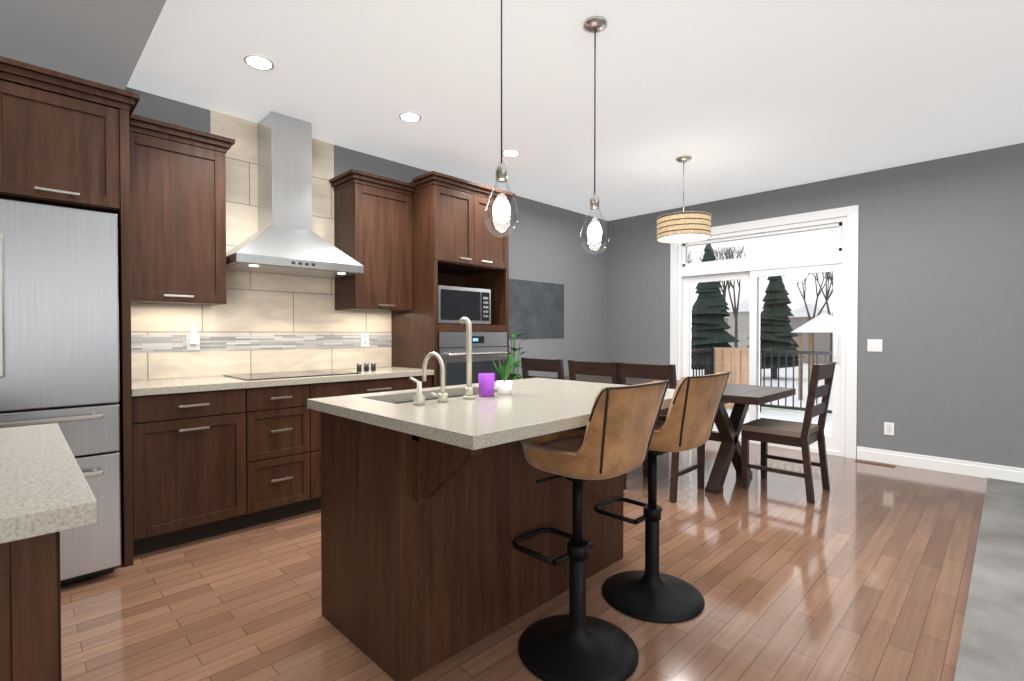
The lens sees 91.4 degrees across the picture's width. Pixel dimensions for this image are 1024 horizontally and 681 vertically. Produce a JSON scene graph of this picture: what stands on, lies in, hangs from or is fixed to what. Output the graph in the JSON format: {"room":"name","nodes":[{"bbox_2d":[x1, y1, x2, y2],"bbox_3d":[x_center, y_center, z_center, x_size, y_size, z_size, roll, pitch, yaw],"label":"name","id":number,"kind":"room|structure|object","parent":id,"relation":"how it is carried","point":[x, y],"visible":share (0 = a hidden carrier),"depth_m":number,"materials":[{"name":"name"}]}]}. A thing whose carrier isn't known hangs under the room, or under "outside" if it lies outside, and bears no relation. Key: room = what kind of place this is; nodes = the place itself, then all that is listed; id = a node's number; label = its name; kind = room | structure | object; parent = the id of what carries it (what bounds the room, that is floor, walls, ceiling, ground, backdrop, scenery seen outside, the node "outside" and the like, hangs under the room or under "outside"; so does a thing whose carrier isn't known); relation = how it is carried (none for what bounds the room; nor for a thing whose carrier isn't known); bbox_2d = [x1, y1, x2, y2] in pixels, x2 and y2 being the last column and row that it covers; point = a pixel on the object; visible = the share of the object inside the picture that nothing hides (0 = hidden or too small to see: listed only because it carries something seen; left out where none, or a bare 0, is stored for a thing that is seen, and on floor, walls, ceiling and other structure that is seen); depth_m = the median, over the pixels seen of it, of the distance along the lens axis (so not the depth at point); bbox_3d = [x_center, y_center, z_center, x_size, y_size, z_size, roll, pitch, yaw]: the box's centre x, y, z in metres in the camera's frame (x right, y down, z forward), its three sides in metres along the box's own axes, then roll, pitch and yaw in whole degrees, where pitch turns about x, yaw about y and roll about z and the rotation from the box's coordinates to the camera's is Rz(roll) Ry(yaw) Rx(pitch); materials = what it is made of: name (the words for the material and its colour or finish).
{"room":"kitchen and dining room","nodes":[
{"label":"kitchen and dining room","id":0,"kind":"room"},
{"bbox_2d":[0,0,165,89],"bbox_3d":[-0.813,-1.486,-1.329,8.500,0.049,4.000,1,1,45],"label":"ceiling","id":1,"kind":"structure","parent":0,"point":[102,41],"depth_m":2.48,"materials":[{"name":"grey paint"}]},
{"bbox_2d":[125,87,607,379],"bbox_3d":[-1.952,-0.211,3.646,0.120,2.740,9.400,1,1,45],"label":"wall","id":2,"kind":"structure","parent":0,"point":[545,245],"depth_m":5.95,"materials":[{"name":"grey paint"}]},
{"bbox_2d":[129,114,234,305],"bbox_3d":[-2.103,-0.756,3.123,0.389,1.045,0.576,1,1,45],"label":"upper cabinet","id":3,"kind":"object","parent":2,"relation":"attached to","point":[177,174],"visible":0.83,"depth_m":3.00,"materials":[{"name":"brown wood"}]},
{"bbox_2d":[131,110,391,379],"bbox_3d":[-1.757,-0.672,3.742,0.010,1.820,1.940,1,1,45],"label":"tile backsplash","id":4,"kind":"structure","parent":2,"relation":"attached to","point":[257,322],"depth_m":3.62,"materials":[{"name":"tile"}]},
{"bbox_2d":[187,326,199,349],"bbox_3d":[-2.125,-0.018,3.342,0.047,0.162,0.074,1,1,45],"label":"outlet","id":5,"kind":"object","parent":4,"relation":"attached to","point":[193,339],"visible":1,"depth_m":3.33,"materials":[{"name":"white plastic"}]},
{"bbox_2d":[226,111,363,277],"bbox_3d":[-1.574,-1.033,3.561,0.498,1.090,0.860,1,1,45],"label":"range hood","id":6,"kind":"object","parent":4,"relation":"attached to","point":[285,239],"visible":0.96,"depth_m":3.51,"materials":[{"name":"silver metal"}]},
{"bbox_2d":[361,333,368,346],"bbox_3d":[-1.249,-0.007,4.247,0.006,0.115,0.074,1,1,45],"label":"outlet","id":7,"kind":"object","parent":4,"relation":"attached to","point":[364,339],"visible":1,"depth_m":4.24,"materials":[{"name":"white plastic"}]},
{"bbox_2d":[329,169,414,311],"bbox_3d":[-1.137,-0.770,4.089,0.389,1.045,0.563,1,1,45],"label":"upper cabinet","id":8,"kind":"object","parent":2,"relation":"attached to","point":[373,224],"visible":0.98,"depth_m":3.97,"materials":[{"name":"brown wood"}]},
{"bbox_2d":[509,279,563,337],"bbox_3d":[0.107,-0.353,5.609,0.011,0.650,1.490,1,1,45],"label":"chalkboard","id":9,"kind":"object","parent":2,"relation":"attached to","point":[536,309],"visible":0.64,"depth_m":5.77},
{"bbox_2d":[61,440,987,680],"bbox_3d":[-0.665,1.208,2.287,3.890,0.060,9.270,1,1,45],"label":"floor","id":10,"kind":"structure","parent":0,"point":[858,571],"depth_m":2.31,"materials":[{"name":"brown wood"}]},
{"bbox_2d":[0,423,96,680],"bbox_3d":[-2.033,0.744,0.276,1.050,0.925,2.700,1,1,45],"label":"base cabinet","id":11,"kind":"object","parent":10,"relation":"on","point":[47,496],"depth_m":0.83,"materials":[{"name":"beige stone"}]},
{"bbox_2d":[0,198,120,584],"bbox_3d":[-2.510,0.277,2.401,0.822,1.800,0.910,1,1,45],"label":"refrigerator","id":12,"kind":"object","parent":10,"relation":"on","point":[59,330],"visible":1,"depth_m":2.35,"materials":[{"name":"grey metal"}]},
{"bbox_2d":[0,56,139,566],"bbox_3d":[-2.564,-0.047,2.449,0.704,2.445,1.122,1,1,45],"label":"tall cabinet","id":13,"kind":"object","parent":10,"relation":"on","point":[64,139],"visible":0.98,"depth_m":2.45,"materials":[{"name":"brown wood"}]},
{"bbox_2d":[132,390,251,555],"bbox_3d":[-2.027,0.727,3.058,0.618,0.880,0.560,1,1,45],"label":"base cabinet","id":14,"kind":"object","parent":10,"relation":"on","point":[215,455],"depth_m":2.84,"materials":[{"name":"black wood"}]},
{"bbox_2d":[132,366,433,397],"bbox_3d":[-1.532,0.261,3.530,0.642,0.040,1.937,1,1,45],"label":"countertop","id":15,"kind":"structure","parent":14,"relation":"on","point":[141,388],"depth_m":3.10,"materials":[{"name":"beige stone"}]},
{"bbox_2d":[223,369,360,379],"bbox_3d":[-1.534,0.236,3.518,0.490,0.007,0.760,1,1,45],"label":"cooktop","id":16,"kind":"object","parent":15,"relation":"in","point":[278,375],"visible":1,"depth_m":3.45,"materials":[{"name":"black glass"}]},
{"bbox_2d":[357,363,364,371],"bbox_3d":[-1.160,0.204,3.793,0.037,0.064,0.037,0,1,30],"label":"spice shaker","id":17,"kind":"object","parent":15,"relation":"on","point":[359,365],"depth_m":3.78,"materials":[{"name":"black plastic"}]},
{"bbox_2d":[365,362,371,370],"bbox_3d":[-1.117,0.203,3.836,0.037,0.064,0.037,0,1,30],"label":"spice shaker","id":18,"kind":"object","parent":15,"relation":"on","point":[366,366],"depth_m":3.82,"materials":[{"name":"black plastic"}]},
{"bbox_2d":[372,362,375,370],"bbox_3d":[-1.075,0.203,3.878,0.037,0.064,0.037,0,1,30],"label":"spice shaker","id":19,"kind":"object","parent":15,"relation":"on","point":[373,363],"depth_m":3.86,"materials":[{"name":"black plastic"}]},
{"bbox_2d":[248,386,311,525],"bbox_3d":[-1.712,0.723,3.373,0.618,0.880,0.447,1,1,45],"label":"base cabinet","id":20,"kind":"object","parent":10,"relation":"on","point":[281,417],"depth_m":3.19,"materials":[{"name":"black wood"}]},
{"bbox_2d":[312,374,433,510],"bbox_3d":[-1.205,0.716,3.880,0.618,0.880,0.988,1,1,45],"label":"base cabinet","id":21,"kind":"object","parent":10,"relation":"on","point":[374,385],"depth_m":3.44,"materials":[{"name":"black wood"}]},
{"bbox_2d":[391,171,514,386],"bbox_3d":[-0.535,-0.095,4.495,0.679,2.485,0.922,1,1,45],"label":"tall cabinet","id":22,"kind":"object","parent":10,"relation":"on","point":[456,242],"visible":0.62,"depth_m":4.19,"materials":[{"name":"brown wood"}]},
{"bbox_2d":[438,285,490,324],"bbox_3d":[-0.544,-0.296,4.436,0.431,0.322,0.580,1,1,45],"label":"microwave","id":23,"kind":"object","parent":22,"relation":"in","point":[457,304],"visible":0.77,"depth_m":4.26,"materials":[{"name":"silver metal"}]},
{"bbox_2d":[438,332,507,386],"bbox_3d":[-0.489,0.285,4.454,0.616,0.719,0.758,1,1,45],"label":"wall oven","id":24,"kind":"object","parent":22,"relation":"in","point":[487,347],"visible":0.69,"depth_m":4.25,"materials":[{"name":"grey metal"}]},
{"bbox_2d":[316,390,623,680],"bbox_3d":[-0.002,0.733,2.310,0.955,0.890,1.390,1,1,45],"label":"kitchen island","id":25,"kind":"object","parent":10,"relation":"on","point":[432,508],"depth_m":1.93,"materials":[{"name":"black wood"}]},
{"bbox_2d":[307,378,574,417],"bbox_3d":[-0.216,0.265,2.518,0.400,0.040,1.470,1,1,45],"label":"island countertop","id":26,"kind":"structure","parent":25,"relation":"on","point":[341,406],"depth_m":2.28,"materials":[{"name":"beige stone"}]},
{"bbox_2d":[422,352,447,401],"bbox_3d":[-0.340,0.148,2.073,0.159,0.204,0.082,1,1,45],"label":"faucet","id":27,"kind":"object","parent":26,"relation":"on","point":[442,396],"visible":1,"depth_m":2.04,"materials":[{"name":"silver metal"}]},
{"bbox_2d":[351,382,674,449],"bbox_3d":[0.170,0.270,2.132,0.690,0.040,1.470,1,1,45],"label":"island countertop","id":28,"kind":"structure","parent":25,"relation":"on","point":[479,423],"depth_m":1.73,"materials":[{"name":"beige stone"}]},
{"bbox_2d":[409,377,424,404],"bbox_3d":[-0.378,0.199,1.979,0.084,0.106,0.044,1,1,45],"label":"soap dispenser","id":29,"kind":"object","parent":28,"relation":"on","point":[419,398],"visible":1,"depth_m":1.96,"materials":[{"name":"silver metal"}]},
{"bbox_2d":[459,317,474,398],"bbox_3d":[-0.197,0.073,2.157,0.088,0.351,0.052,1,1,45],"label":"tap","id":30,"kind":"object","parent":28,"relation":"on","point":[468,387],"visible":1,"depth_m":2.13,"materials":[{"name":"silver"}]},
{"bbox_2d":[478,373,494,396],"bbox_3d":[-0.113,0.198,2.230,0.076,0.100,0.076,1,1,45],"label":"cup","id":31,"kind":"object","parent":28,"relation":"on","point":[486,381],"visible":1,"depth_m":2.20,"materials":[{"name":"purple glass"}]},
{"bbox_2d":[492,354,515,394],"bbox_3d":[-0.021,0.151,2.301,0.109,0.191,0.108,1,1,45],"label":"plant","id":32,"kind":"object","parent":28,"relation":"on","point":[504,386],"visible":1,"depth_m":2.28,"materials":[{"name":"green plant"}]},
{"bbox_2d":[509,329,529,379],"bbox_3d":[-0.047,0.510,5.026,0.401,1.259,0.368,1,1,45],"label":"potted plant","id":33,"kind":"object","parent":10,"relation":"on","point":[514,376],"visible":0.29,"depth_m":5.00,"materials":[{"name":"green plant"}]},
{"bbox_2d":[521,357,564,379],"bbox_3d":[0.432,0.651,4.614,0.468,0.990,0.537,1,1,45],"label":"dining chair","id":34,"kind":"object","parent":10,"relation":"on","point":[545,365],"visible":0.23,"depth_m":4.41,"materials":[{"name":"brown wood"}]},
{"bbox_2d":[512,379,668,680],"bbox_3d":[0.265,0.663,1.895,0.570,1.041,0.456,1,1,45],"label":"bar stool","id":35,"kind":"object","parent":10,"relation":"on","point":[611,440],"visible":0.98,"depth_m":1.80,"materials":[{"name":"brown leather"}]},
{"bbox_2d":[568,360,647,477],"bbox_3d":[0.814,0.657,4.190,0.468,0.990,0.537,1,1,45],"label":"dining chair","id":36,"kind":"object","parent":10,"relation":"on","point":[609,369],"visible":0.15,"depth_m":4.01,"materials":[{"name":"brown wood"}]},
{"bbox_2d":[617,362,704,502],"bbox_3d":[1.161,0.661,3.886,0.468,0.990,0.537,1,1,45],"label":"dining chair","id":37,"kind":"object","parent":10,"relation":"on","point":[649,371],"visible":0.33,"depth_m":3.68,"materials":[{"name":"brown wood"}]},
{"bbox_2d":[594,371,729,623],"bbox_3d":[0.660,0.658,2.291,0.570,1.041,0.456,1,1,45],"label":"bar stool","id":38,"kind":"object","parent":10,"relation":"on","point":[650,593],"visible":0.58,"depth_m":2.19,"materials":[{"name":"brown leather"}]},
{"bbox_2d":[554,375,795,494],"bbox_3d":[1.294,0.777,4.501,2.040,0.791,0.883,1,1,45],"label":"dining table","id":39,"kind":"object","parent":10,"relation":"on","point":[742,397],"visible":0.35,"depth_m":3.94,"materials":[{"name":"brown wood"}]},
{"bbox_2d":[741,362,835,503],"bbox_3d":[2.134,0.661,3.872,0.537,0.990,0.468,1,1,45],"label":"chair","id":40,"kind":"object","parent":10,"relation":"on","point":[805,434],"visible":1,"depth_m":3.79,"materials":[{"name":"brown wood"}]},
{"bbox_2d":[855,459,895,466],"bbox_3d":[3.380,1.142,4.655,0.300,0.006,0.100,1,1,45],"label":"floor vent","id":41,"kind":"object","parent":10,"relation":"in","point":[875,463],"visible":0.93,"depth_m":4.63,"materials":[{"name":"brown"}]},
{"bbox_2d":[127,0,1023,220],"bbox_3d":[1.054,-1.579,0.622,8.620,0.080,9.400,1,1,45],"label":"ceiling","id":42,"kind":"structure","parent":0,"point":[734,98],"depth_m":3.06,"materials":[{"name":"white paint"}]},
{"bbox_2d":[243,54,273,69],"bbox_3d":[-1.425,-1.564,2.817,0.156,0.008,0.156,1,1,45],"label":"recessed light","id":43,"kind":"object","parent":42,"relation":"in","point":[258,62],"visible":1,"depth_m":2.81,"materials":[{"name":"white"}]},
{"bbox_2d":[399,112,420,121],"bbox_3d":[-0.718,-1.574,3.525,0.156,0.008,0.156,1,1,45],"label":"recessed light","id":44,"kind":"object","parent":42,"relation":"in","point":[410,116],"visible":0.96,"depth_m":3.51,"materials":[{"name":"white"}]},
{"bbox_2d":[484,0,518,237],"bbox_3d":[-0.042,-0.987,2.023,0.144,1.142,0.144,1,1,45],"label":"glass pendant light","id":45,"kind":"object","parent":42,"relation":"hanging from","point":[501,209],"visible":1,"depth_m":2.02,"materials":[{"name":"clear glass"}]},
{"bbox_2d":[502,149,519,156],"bbox_3d":[-0.011,-1.584,4.231,0.156,0.008,0.156,1,1,45],"label":"recessed light","id":46,"kind":"object","parent":42,"relation":"in","point":[510,153],"visible":0.98,"depth_m":4.22,"materials":[{"name":"white plastic"}]},
{"bbox_2d":[580,16,608,254],"bbox_3d":[0.410,-0.993,2.475,0.144,1.142,0.144,1,1,45],"label":"glass pendant light","id":47,"kind":"object","parent":42,"relation":"hanging from","point":[595,24],"visible":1,"depth_m":2.47,"materials":[{"name":"clear glass"}]},
{"bbox_2d":[656,156,711,243],"bbox_3d":[1.499,-1.239,4.367,0.456,0.703,0.456,1,1,45],"label":"drum pendant light","id":48,"kind":"object","parent":42,"relation":"hanging from","point":[683,227],"visible":1,"depth_m":4.22,"materials":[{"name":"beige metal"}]},
{"bbox_2d":[608,143,1023,467],"bbox_3d":[4.363,-0.214,3.865,8.500,2.740,0.160,1,1,45],"label":"wall","id":49,"kind":"structure","parent":0,"point":[941,278],"depth_m":4.46,"materials":[{"name":"grey paint"}]},
{"bbox_2d":[670,205,858,458],"bbox_3d":[2.675,-0.087,5.524,1.930,2.440,0.163,1,1,45],"label":"door frame","id":50,"kind":"structure","parent":49,"relation":"attached to","point":[841,262],"depth_m":5.25,"materials":[{"name":"white wood"}]},
{"bbox_2d":[867,339,881,351],"bbox_3d":[3.416,0.047,4.708,0.115,0.115,0.010,1,1,45],"label":"switch plate","id":51,"kind":"object","parent":49,"relation":"attached to","point":[874,345],"visible":1,"depth_m":4.71,"materials":[{"name":"white plastic"}]},
{"bbox_2d":[857,446,1023,482],"bbox_3d":[4.313,1.094,3.821,8.482,0.125,0.018,1,1,45],"label":"baseboard","id":52,"kind":"object","parent":49,"relation":"attached to","point":[969,468],"visible":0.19,"depth_m":4.36,"materials":[{"name":"white wood"}]},
{"bbox_2d":[954,478,1023,680],"bbox_3d":[2.383,1.246,-0.760,4.730,0.070,9.270,1,1,45],"label":"rug","id":53,"kind":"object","parent":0,"point":[991,648],"depth_m":2.28,"materials":[{"name":"grey carpet"}]},
{"label":"outside","id":54,"kind":"structure","parent":0,"visible":0},
{"bbox_2d":[691,363,831,409],"bbox_3d":[27.616,1.702,61.446,120.000,0.100,114.090,1,1,45],"label":"ground","id":55,"kind":"structure","parent":54,"point":[790,374],"depth_m":25.62,"materials":[{"name":"white snow"}]},
{"bbox_2d":[688,244,832,378],"bbox_3d":[16.032,-2.530,33.334,19.115,9.148,21.410,1,1,45],"label":"trees","id":56,"kind":"object","parent":55,"relation":"on","point":[727,335],"depth_m":26.92,"materials":[{"name":"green plant"}]},
{"bbox_2d":[691,295,832,399],"bbox_3d":[16.120,-1.972,44.810,32.404,7.713,44.600,1,1,45],"label":"houses","id":57,"kind":"structure","parent":55,"relation":"on","point":[795,320],"depth_m":41.42,"materials":[{"name":"grey"}]},
{"bbox_2d":[726,408,831,436],"bbox_3d":[4.731,1.793,5.520,6.280,1.240,2.640,1,1,45],"label":"deck","id":58,"kind":"object","parent":55,"relation":"on","point":[794,417],"depth_m":7.36,"materials":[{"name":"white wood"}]},
{"bbox_2d":[691,348,714,375],"bbox_3d":[2.546,0.637,7.646,2.500,1.007,0.060,-1,1,-45],"label":"railing","id":59,"kind":"object","parent":58,"relation":"on","point":[699,351],"depth_m":8.30,"materials":[{"name":"black metal"}]},
{"bbox_2d":[714,347,748,410],"bbox_3d":[3.682,0.626,8.249,0.665,1.012,0.080,1,1,45],"label":"fence","id":60,"kind":"object","parent":58,"relation":"on","point":[732,365],"depth_m":8.24,"materials":[{"name":"brown wood"}]},
{"bbox_2d":[759,349,832,412],"bbox_3d":[5.830,0.659,6.087,0.060,1.007,5.410,-1,1,-45],"label":"railing","id":61,"kind":"object","parent":58,"relation":"on","point":[778,352],"depth_m":7.65,"materials":[{"name":"black metal"}]},
{"bbox_2d":[761,404,831,417],"bbox_3d":[5.091,2.295,14.883,22.000,0.010,9.800,1,1,45],"label":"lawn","id":62,"kind":"structure","parent":55,"relation":"on","point":[798,412],"depth_m":16.02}
]}

